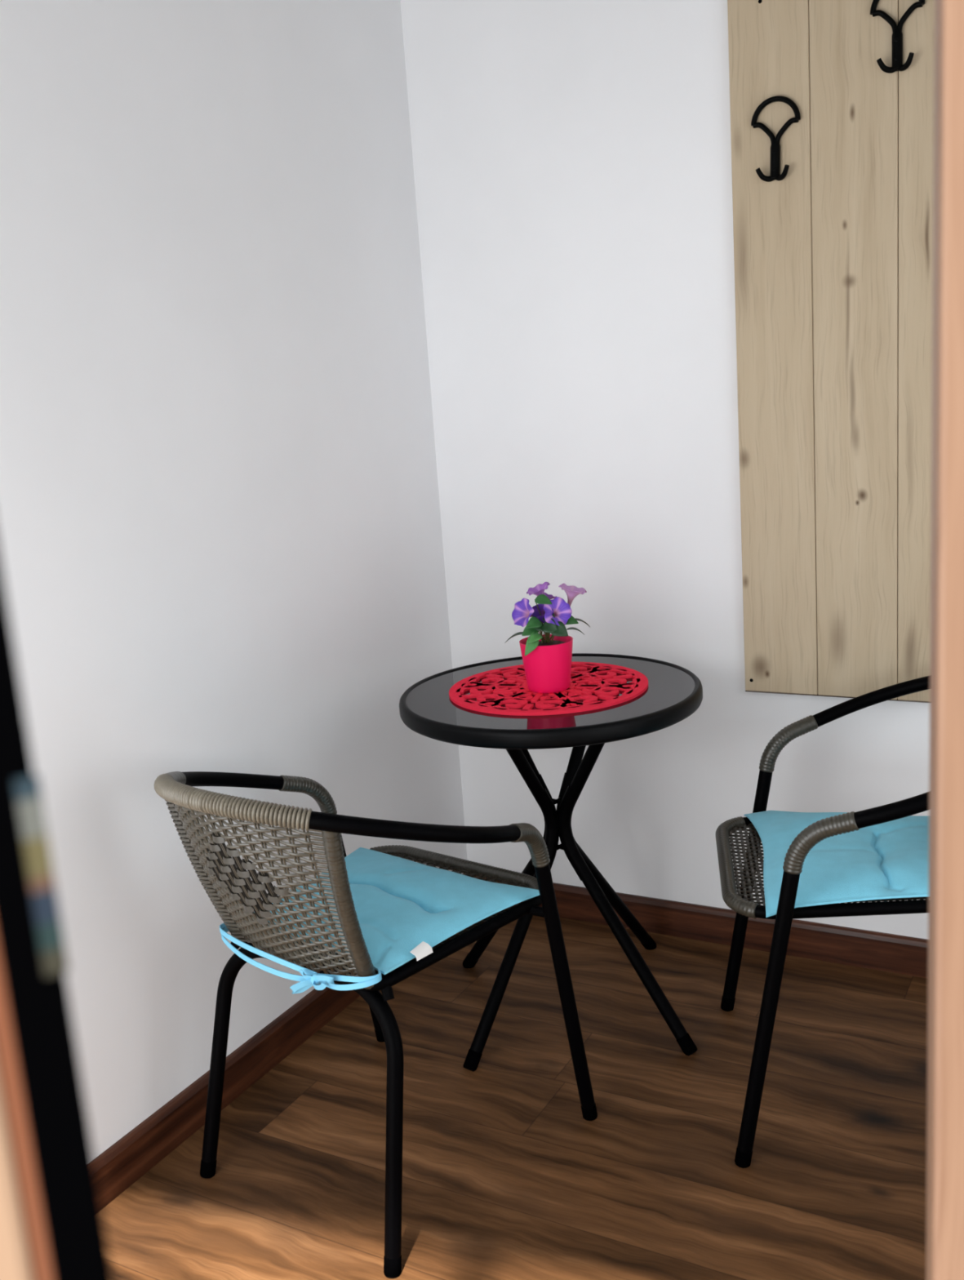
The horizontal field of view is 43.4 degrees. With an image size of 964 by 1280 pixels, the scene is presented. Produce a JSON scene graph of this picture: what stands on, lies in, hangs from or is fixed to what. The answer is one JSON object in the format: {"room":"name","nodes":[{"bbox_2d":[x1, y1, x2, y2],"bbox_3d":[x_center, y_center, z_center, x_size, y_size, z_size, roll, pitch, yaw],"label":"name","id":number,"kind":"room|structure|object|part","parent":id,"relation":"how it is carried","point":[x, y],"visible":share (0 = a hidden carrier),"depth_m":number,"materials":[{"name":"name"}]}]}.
{"room":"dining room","nodes":[
{"label":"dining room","id":0,"kind":"room"},
{"bbox_2d":[0,0,467,1159],"bbox_3d":[-0.703,-0.328,1.938,0.100,2.550,2.452,3,14,29],"label":"wall","id":1,"kind":"structure","parent":0,"point":[221,546],"depth_m":2.18,"materials":[{"name":"white paint"}]},
{"bbox_2d":[93,873,465,1208],"bbox_3d":[-0.553,0.872,2.190,0.015,0.083,2.200,3,14,29],"label":"baseboard","id":2,"kind":"structure","parent":1,"relation":"attached to","point":[124,1162],"depth_m":2.24,"materials":[{"name":"brown wood"}]},
{"bbox_2d":[102,915,927,1279],"bbox_3d":[0.256,1.032,1.510,2.300,0.060,2.850,3,14,29],"label":"floor","id":3,"kind":"structure","parent":0,"point":[505,1176],"depth_m":2.12,"materials":[{"name":"brown wood"}]},
{"bbox_2d":[154,771,597,1277],"bbox_3d":[-0.205,0.531,2.046,0.595,0.765,0.600,5,15,38],"label":"wicker armchair","id":4,"kind":"object","parent":3,"relation":"on","point":[220,868],"visible":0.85,"depth_m":1.83,"materials":[{"name":"grey wicker"}]},
{"bbox_3d":[-0.445,0.369,1.972,0.109,0.293,0.029,-9,13,-20],"label":"post","id":5,"kind":"part","parent":4,"relation":"part of","materials":[{"name":"grey wicker"}]},
{"bbox_3d":[-0.415,0.712,2.074,0.177,0.428,0.071,-3,12,3],"label":"leg","id":6,"kind":"part","parent":4,"relation":"part of","materials":[{"name":"black metal"}]},
{"bbox_3d":[-0.391,0.237,1.788,0.364,0.050,0.094,5,15,38],"label":"rail","id":7,"kind":"part","parent":4,"relation":"part of","materials":[{"name":"grey wicker"}]},
{"bbox_3d":[-0.418,0.330,2.160,0.094,0.333,0.454,3,14,30],"label":"armrest","id":8,"kind":"part","parent":4,"relation":"part of","materials":[{"name":"black metal"}]},
{"bbox_3d":[-0.195,0.393,1.777,0.030,0.293,0.105,0,13,18],"label":"post","id":9,"kind":"part","parent":4,"relation":"part of","materials":[{"name":"grey wicker"}]},
{"bbox_3d":[-0.169,0.741,1.860,0.142,0.428,0.114,5,15,38],"label":"leg","id":10,"kind":"part","parent":4,"relation":"part of","materials":[{"name":"black metal"}]},
{"bbox_3d":[-0.237,0.634,2.428,0.026,0.407,0.095,4,15,34],"label":"leg","id":11,"kind":"part","parent":4,"relation":"part of","materials":[{"name":"black metal"}]},
{"bbox_2d":[219,847,539,994],"bbox_3d":[-0.196,0.467,2.046,0.438,0.070,0.443,5,15,38],"label":"seat cushion","id":12,"kind":"object","parent":4,"relation":"on","point":[404,908],"visible":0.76,"depth_m":2.01,"materials":[{"name":"blue fabric"}]},
{"bbox_3d":[-0.162,0.467,2.094,0.431,0.024,0.443,5,15,38],"label":"seat frame","id":13,"kind":"part","parent":4,"relation":"part of","materials":[{"name":"black metal"}]},
{"bbox_3d":[-0.160,0.472,2.097,0.406,0.019,0.408,5,15,38],"label":"woven seat","id":14,"kind":"part","parent":4,"relation":"part of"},
{"bbox_3d":[-0.032,0.367,1.845,0.471,0.338,0.103,-14,16,-40],"label":"armrest","id":15,"kind":"part","parent":4,"relation":"part of","materials":[{"name":"black metal"}]},
{"bbox_3d":[0.158,0.672,2.119,0.026,0.407,0.095,7,16,41],"label":"leg","id":16,"kind":"part","parent":4,"relation":"part of","materials":[{"name":"black metal"}]},
{"bbox_2d":[399,653,702,1071],"bbox_3d":[0.159,0.442,2.487,0.601,0.714,0.601,-4,12,0],"label":"round table","id":17,"kind":"object","parent":3,"relation":"on","point":[673,692],"visible":0.82,"depth_m":2.38,"materials":[{"name":"black"}]},
{"bbox_3d":[0.042,0.438,2.608,0.039,0.686,0.314,-16,17,-43],"label":"leg","id":18,"kind":"part","parent":17,"relation":"part of","materials":[{"name":"black metal"}]},
{"bbox_3d":[0.051,0.484,2.390,0.104,0.687,0.292,3,14,29],"label":"leg","id":19,"kind":"part","parent":17,"relation":"part of","materials":[{"name":"black metal"}]},
{"bbox_2d":[448,662,648,715],"bbox_3d":[0.132,0.093,2.418,0.397,0.006,0.397,3,14,29],"label":"mat","id":20,"kind":"object","parent":17,"relation":"on","point":[591,682],"visible":0.91,"depth_m":2.37,"materials":[{"name":"red fabric"}]},
{"bbox_2d":[504,582,590,693],"bbox_3d":[0.129,-0.006,2.366,0.149,0.209,0.115,-14,15,-38],"label":"potted flower","id":21,"kind":"object","parent":20,"relation":"on","point":[546,657],"visible":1,"depth_m":2.34,"materials":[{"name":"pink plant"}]},
{"bbox_3d":[0.079,-0.054,2.343,0.046,0.053,0.046,-3,12,5],"label":"flower","id":22,"kind":"part","parent":21,"relation":"part of","materials":[{"name":"purple plant"}]},
{"bbox_3d":[0.109,-0.090,2.363,0.048,0.041,0.049,3,14,29],"label":"flower","id":23,"kind":"part","parent":21,"relation":"part of","materials":[{"name":"purple plant"}]},
{"bbox_3d":[0.121,-0.054,2.349,0.042,0.043,0.035,3,14,29],"label":"flower","id":24,"kind":"part","parent":21,"relation":"part of","materials":[{"name":"purple plant"}]},
{"bbox_3d":[0.129,0.048,2.381,0.106,0.098,0.106,3,14,29],"label":"flower pot","id":25,"kind":"part","parent":21,"relation":"part of","materials":[{"name":"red plastic"}]},
{"bbox_3d":[0.129,-0.082,2.375,0.036,0.035,0.034,3,14,29],"label":"flower","id":26,"kind":"part","parent":21,"relation":"part of","materials":[{"name":"purple plant"}]},
{"bbox_3d":[0.146,-0.055,2.329,0.046,0.054,0.046,3,14,29],"label":"flower","id":27,"kind":"part","parent":21,"relation":"part of","materials":[{"name":"purple plant"}]},
{"bbox_3d":[0.176,-0.087,2.357,0.055,0.047,0.057,3,14,29],"label":"flower","id":28,"kind":"part","parent":21,"relation":"part of","materials":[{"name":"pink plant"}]},
{"bbox_3d":[0.134,0.100,2.413,0.572,0.006,0.572,3,14,29],"label":"glass","id":29,"kind":"part","parent":17,"relation":"part of","materials":[{"name":"black glass"}]},
{"bbox_3d":[0.274,0.418,2.623,0.035,0.687,0.332,6,16,40],"label":"leg","id":30,"kind":"part","parent":17,"relation":"part of","materials":[{"name":"black metal"}]},
{"bbox_3d":[0.279,0.467,2.391,0.302,0.687,0.091,3,14,29],"label":"leg","id":31,"kind":"part","parent":17,"relation":"part of","materials":[{"name":"black metal"}]},
{"bbox_2d":[715,675,929,1168],"bbox_3d":[0.727,0.441,2.150,0.600,0.765,0.595,-2,12,9],"label":"wicker armchair","id":32,"kind":"object","parent":3,"relation":"on","point":[740,900],"visible":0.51,"depth_m":2.00,"materials":[{"name":"black metal"}]},
{"bbox_3d":[0.530,0.570,2.469,0.095,0.407,0.026,-1,12,13],"label":"leg","id":33,"kind":"part","parent":32,"relation":"part of","materials":[{"name":"black metal"}]},
{"bbox_3d":[0.457,0.679,1.983,0.095,0.407,0.026,-3,12,5],"label":"leg","id":34,"kind":"part","parent":32,"relation":"part of","materials":[{"name":"black metal"}]},
{"bbox_3d":[0.645,0.402,2.153,0.408,0.019,0.406,-2,12,9],"label":"woven seat","id":35,"kind":"part","parent":32,"relation":"part of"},
{"bbox_3d":[0.648,0.396,2.151,0.443,0.024,0.431,-2,12,9],"label":"seat frame","id":36,"kind":"part","parent":32,"relation":"part of","materials":[{"name":"black metal"}]},
{"bbox_2d":[743,810,928,917],"bbox_3d":[0.667,0.373,2.146,0.368,0.038,0.462,-2,12,9],"label":"seat cushion","id":37,"kind":"object","parent":32,"relation":"on","point":[889,860],"visible":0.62,"depth_m":2.07,"materials":[{"name":"blue fabric"}]},
{"bbox_3d":[0.761,0.202,2.347,0.471,0.338,0.103,0,13,19],"label":"armrest","id":38,"kind":"part","parent":32,"relation":"part of","materials":[{"name":"black metal"}]},
{"bbox_3d":[0.680,0.313,1.867,0.454,0.333,0.094,-4,12,1],"label":"armrest","id":39,"kind":"part","parent":32,"relation":"part of","materials":[{"name":"black metal"}]},
{"bbox_2d":[400,0,929,939],"bbox_3d":[0.866,-0.537,2.382,2.200,2.550,0.100,3,14,29],"label":"wall","id":40,"kind":"structure","parent":0,"point":[572,158],"depth_m":2.66,"materials":[{"name":"white paint"}]},
{"bbox_2d":[471,875,928,978],"bbox_3d":[0.882,0.676,2.615,2.100,0.083,0.015,3,14,29],"label":"baseboard","id":41,"kind":"structure","parent":40,"relation":"attached to","point":[860,948],"depth_m":2.74,"materials":[{"name":"brown wood"}]},
{"bbox_2d":[727,0,934,702],"bbox_3d":[0.731,-0.613,2.366,0.474,1.502,0.022,3,14,29],"label":"board","id":42,"kind":"object","parent":40,"relation":"attached to","point":[833,257],"visible":0.97,"depth_m":2.38,"materials":[{"name":"brown wood"}]},
{"bbox_2d":[751,95,800,182],"bbox_3d":[0.565,-0.969,2.339,0.096,0.156,0.034,5,15,28],"label":"coat hook","id":43,"kind":"object","parent":42,"relation":"attached to","point":[775,155],"visible":1,"depth_m":2.34,"materials":[{"name":"black metal"}]},
{"bbox_3d":[0.570,-0.935,2.354,0.019,0.074,0.020,5,15,28],"label":"hook stem","id":44,"kind":"part","parent":43,"relation":"part of","materials":[{"name":"black metal"}]},
{"bbox_2d":[870,0,924,73],"bbox_3d":[0.752,-1.115,2.196,0.096,0.156,0.034,3,14,29],"label":"coat hook","id":45,"kind":"object","parent":42,"relation":"attached to","point":[897,64],"visible":1,"depth_m":2.20,"materials":[{"name":"black metal"}]},
{"bbox_3d":[0.758,-1.080,2.210,0.019,0.074,0.020,3,14,29],"label":"hook stem","id":46,"kind":"part","parent":45,"relation":"part of","materials":[{"name":"black metal"}]},
{"bbox_3d":[-0.213,-0.083,0.632,2.149,2.550,0.100,0,13,17],"label":"wall","id":47,"kind":"structure","parent":0,"visible":0},
{"bbox_2d":[925,0,963,1279],"bbox_3d":[0.254,0.127,0.497,0.130,2.130,0.042,0,13,17],"label":"trim","id":48,"kind":"structure","parent":47,"relation":"attached to","point":[944,1217],"depth_m":0.47,"materials":[{"name":"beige wood"}]},
{"bbox_3d":[-0.053,0.141,0.631,0.535,2.090,0.090,0,13,17],"label":"trim","id":49,"kind":"structure","parent":0,"visible":0},
{"bbox_2d":[0,556,112,1279],"bbox_3d":[-0.187,0.213,0.431,0.046,2.028,0.506,-10,14,-27],"label":"door","id":50,"kind":"structure","parent":49,"relation":"attached to","point":[52,1224],"depth_m":0.18,"materials":[{"name":"black"}]},
{"bbox_3d":[-0.192,0.214,0.429,0.034,2.028,0.504,-10,14,-27],"label":"frame","id":51,"kind":"part","parent":50,"relation":"part of","materials":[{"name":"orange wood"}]}
]}

